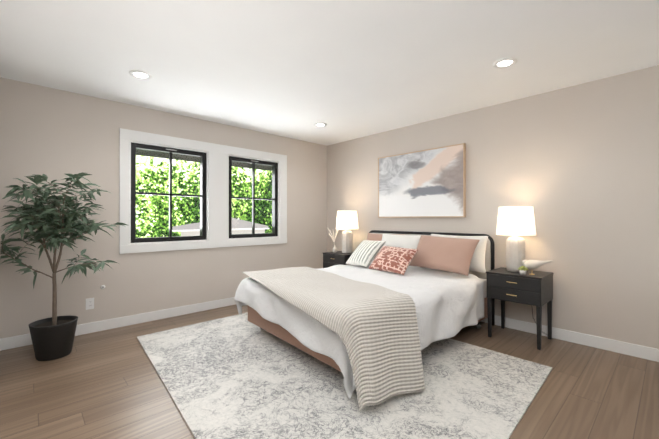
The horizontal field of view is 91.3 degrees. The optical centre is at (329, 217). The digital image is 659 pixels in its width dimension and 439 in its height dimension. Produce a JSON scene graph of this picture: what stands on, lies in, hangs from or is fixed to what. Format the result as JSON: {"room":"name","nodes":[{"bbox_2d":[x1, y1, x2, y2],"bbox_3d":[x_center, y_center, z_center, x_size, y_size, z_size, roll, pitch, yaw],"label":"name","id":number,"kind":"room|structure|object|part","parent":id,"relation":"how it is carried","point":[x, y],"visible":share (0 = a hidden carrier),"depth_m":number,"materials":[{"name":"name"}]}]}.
{"room":"bedroom","nodes":[
{"label":"bedroom","id":0,"kind":"room"},
{"bbox_2d":[0,77,326,338],"bbox_3d":[-1.548,-0.026,4.285,4.280,2.440,0.150,0,0,-43],"label":"wall","id":1,"kind":"structure","parent":0,"point":[52,134],"depth_m":3.43,"materials":[{"name":"paint"}]},
{"bbox_2d":[86,298,93,309],"bbox_3d":[-2.465,0.890,3.314,0.070,0.114,0.008,0,0,-43],"label":"electrical outlet plate","id":2,"kind":"object","parent":1,"relation":"attached to","point":[89,303],"visible":1,"depth_m":3.31,"materials":[{"name":"white plastic"}]},
{"bbox_2d":[2,297,235,349],"bbox_3d":[-1.488,1.141,4.223,3.930,0.105,0.017,0,0,-43],"label":"baseboard","id":3,"kind":"structure","parent":1,"relation":"attached to","point":[20,340],"depth_m":3.56,"materials":[{"name":"white wood"}]},
{"bbox_2d":[119,128,286,253],"bbox_3d":[-1.519,-0.281,4.295,2.205,1.360,0.176,0,0,-43],"label":"window","id":4,"kind":"structure","parent":1,"relation":"in","point":[217,195],"depth_m":4.16,"materials":[{"name":"white"}]},
{"bbox_3d":[-1.523,-0.271,4.274,1.952,1.122,0.102,0,0,-43],"label":"window sash","id":5,"kind":"part","parent":4,"relation":"part of","materials":[{"name":"black metal"}]},
{"label":"glass","id":6,"kind":"part","parent":4,"relation":"part of","materials":[{"name":"clear glass"}]},
{"bbox_2d":[136,149,271,170],"bbox_3d":[-1.849,-0.902,4.595,2.800,0.125,0.690,0,0,-43],"label":"roof eave","id":7,"kind":"object","parent":1,"relation":"attached to","point":[196,159],"depth_m":4.61,"materials":[{"name":"grey"}]},
{"bbox_2d":[0,305,658,438],"bbox_3d":[0.315,1.226,2.291,4.280,0.080,5.600,0,0,-43],"label":"floor","id":8,"kind":"structure","parent":0,"point":[106,384],"depth_m":2.21,"materials":[{"name":"brown wood"}]},
{"bbox_2d":[0,172,126,360],"bbox_3d":[-2.243,0.414,2.790,0.864,1.549,0.902,0,0,-43],"label":"plant","id":9,"kind":"object","parent":8,"relation":"on","point":[52,337],"visible":1,"depth_m":2.70,"materials":[{"name":"green plant"}]},
{"bbox_3d":[-2.365,1.041,2.769,0.326,0.295,0.326,0,0,-43],"label":"pot","id":10,"kind":"part","parent":9,"relation":"part of","materials":[{"name":"black"}]},
{"bbox_2d":[322,251,352,267],"bbox_3d":[0.204,0.872,4.942,0.439,0.650,0.480,0,0,-43],"label":"nightstand","id":11,"kind":"object","parent":8,"relation":"on","point":[330,259],"visible":0.38,"depth_m":4.82,"materials":[{"name":"black paint"}]},
{"bbox_2d":[327,227,338,252],"bbox_3d":[0.105,0.339,4.982,0.205,0.411,0.190,0,0,-43],"label":"vase","id":12,"kind":"object","parent":11,"relation":"on","point":[334,249],"visible":0.92,"depth_m":4.97,"materials":[{"name":"white ceramic"}]},
{"bbox_2d":[336,211,358,252],"bbox_3d":[0.307,0.547,4.899,0.370,1.289,0.435,0,0,-43],"label":"lamp","id":13,"kind":"object","parent":11,"relation":"on","point":[346,221],"visible":0.96,"depth_m":4.83,"materials":[{"name":"white ceramic"}]},
{"bbox_3d":[0.270,0.042,4.925,0.348,0.280,0.348,0,0,-43],"label":"lamp shade","id":14,"kind":"part","parent":13,"relation":"part of","materials":[{"name":"white fabric"}]},
{"bbox_2d":[137,312,551,438],"bbox_3d":[-0.124,1.182,2.737,2.430,0.011,3.070,0,0,-43],"label":"rug","id":15,"kind":"object","parent":8,"relation":"on","point":[239,376],"visible":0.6,"depth_m":2.17,"materials":[{"name":"grey carpet"}]},
{"bbox_2d":[235,230,494,410],"bbox_3d":[0.402,0.688,3.331,2.382,1.001,2.036,0,0,-43],"label":"bed","id":16,"kind":"object","parent":8,"relation":"on","point":[376,315],"visible":1,"depth_m":2.65,"materials":[{"name":"white fabric"}]},
{"bbox_2d":[242,267,424,410],"bbox_3d":[-0.072,0.859,2.815,0.992,0.605,1.943,0,0,-43],"label":"blanket","id":17,"kind":"object","parent":16,"relation":"on","point":[373,334],"depth_m":2.20,"materials":[{"name":"beige fabric"}]},
{"bbox_3d":[0.421,0.921,3.405,2.118,0.511,1.677,0,0,-43],"label":"frame","id":18,"kind":"part","parent":16,"relation":"part of","materials":[{"name":"brown wood"}]},
{"bbox_3d":[1.194,0.691,4.199,0.038,1.001,1.806,0,0,-43],"label":"headboard","id":19,"kind":"part","parent":16,"relation":"part of","materials":[{"name":"black metal"}]},
{"bbox_2d":[486,267,553,349],"bbox_3d":[1.865,0.865,3.169,0.439,0.650,0.480,0,0,-43],"label":"nightstand","id":20,"kind":"object","parent":8,"relation":"on","point":[504,285],"visible":0.98,"depth_m":3.04,"materials":[{"name":"black paint"}]},
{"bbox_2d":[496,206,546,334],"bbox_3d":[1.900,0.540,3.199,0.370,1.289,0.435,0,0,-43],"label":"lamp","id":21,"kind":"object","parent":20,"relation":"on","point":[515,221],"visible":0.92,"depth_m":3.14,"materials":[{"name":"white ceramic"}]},
{"bbox_3d":[1.863,0.036,3.225,0.348,0.280,0.348,0,0,-43],"label":"lamp shade","id":22,"kind":"part","parent":21,"relation":"part of","materials":[{"name":"white fabric"}]},
{"bbox_2d":[518,266,527,274],"bbox_3d":[1.815,0.497,3.018,0.088,0.081,0.085,0,0,-43],"label":"succulent","id":23,"kind":"object","parent":20,"relation":"on","point":[522,270],"visible":1,"depth_m":3.00,"materials":[{"name":"green plant"}]},
{"bbox_2d":[522,260,552,274],"bbox_3d":[1.930,0.462,2.998,0.092,0.150,0.264,0,0,-43],"label":"bird","id":24,"kind":"object","parent":20,"relation":"on","point":[531,264],"visible":0.94,"depth_m":2.99},
{"bbox_2d":[0,0,658,145],"bbox_3d":[0.315,-1.304,2.301,4.280,0.100,5.600,0,0,-43],"label":"ceiling","id":25,"kind":"structure","parent":0,"point":[345,70],"depth_m":2.47,"materials":[{"name":"paint"}]},
{"bbox_2d":[129,70,151,78],"bbox_3d":[-1.656,-1.246,2.825,0.176,0.010,0.176,0,0,-43],"label":"recessed light","id":26,"kind":"object","parent":25,"relation":"in","point":[139,74],"visible":1,"depth_m":2.82,"materials":[{"name":"white"}]},
{"bbox_2d":[314,123,326,126],"bbox_3d":[-0.121,-1.241,4.331,0.176,0.010,0.176,0,0,-43],"label":"recessed light","id":27,"kind":"object","parent":25,"relation":"in","point":[320,124],"visible":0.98,"depth_m":4.32,"materials":[{"name":"white"}]},
{"bbox_2d":[493,57,516,67],"bbox_3d":[1.421,-1.247,2.611,0.176,0.010,0.176,0,0,-43],"label":"recessed light","id":28,"kind":"object","parent":25,"relation":"in","point":[506,62],"visible":1,"depth_m":2.60,"materials":[{"name":"white"}]},
{"bbox_2d":[327,65,658,348],"bbox_3d":[1.873,-0.028,3.653,0.150,2.440,5.450,0,0,-43],"label":"wall","id":29,"kind":"structure","parent":0,"point":[576,167],"depth_m":3.10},
{"bbox_2d":[378,143,465,217],"bbox_3d":[1.163,-0.434,4.270,0.040,0.875,1.280,0,0,-43],"label":"picture","id":30,"kind":"object","parent":29,"relation":"attached to","point":[427,183],"visible":1,"depth_m":4.18,"materials":[{"name":"paper"}]},
{"bbox_2d":[480,315,658,361],"bbox_3d":[1.354,1.141,4.083,0.014,0.105,4.105,0,0,-43],"label":"baseboard","id":31,"kind":"structure","parent":29,"relation":"attached to","point":[636,350],"depth_m":2.97,"materials":[{"name":"white"}]},
{"label":"outside","id":32,"kind":"structure","parent":0,"visible":0},
{"bbox_2d":[136,155,271,237],"bbox_3d":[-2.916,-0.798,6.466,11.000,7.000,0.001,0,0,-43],"label":"hedge","id":33,"kind":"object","parent":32,"point":[184,186],"depth_m":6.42,"materials":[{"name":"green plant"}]},
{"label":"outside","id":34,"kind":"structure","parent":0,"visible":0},
{"bbox_2d":[172,218,268,235],"bbox_3d":[-2.243,0.354,6.941,2.200,0.700,0.020,0,0,-43],"label":"roof","id":35,"kind":"structure","parent":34,"point":[191,229],"depth_m":7.10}
]}

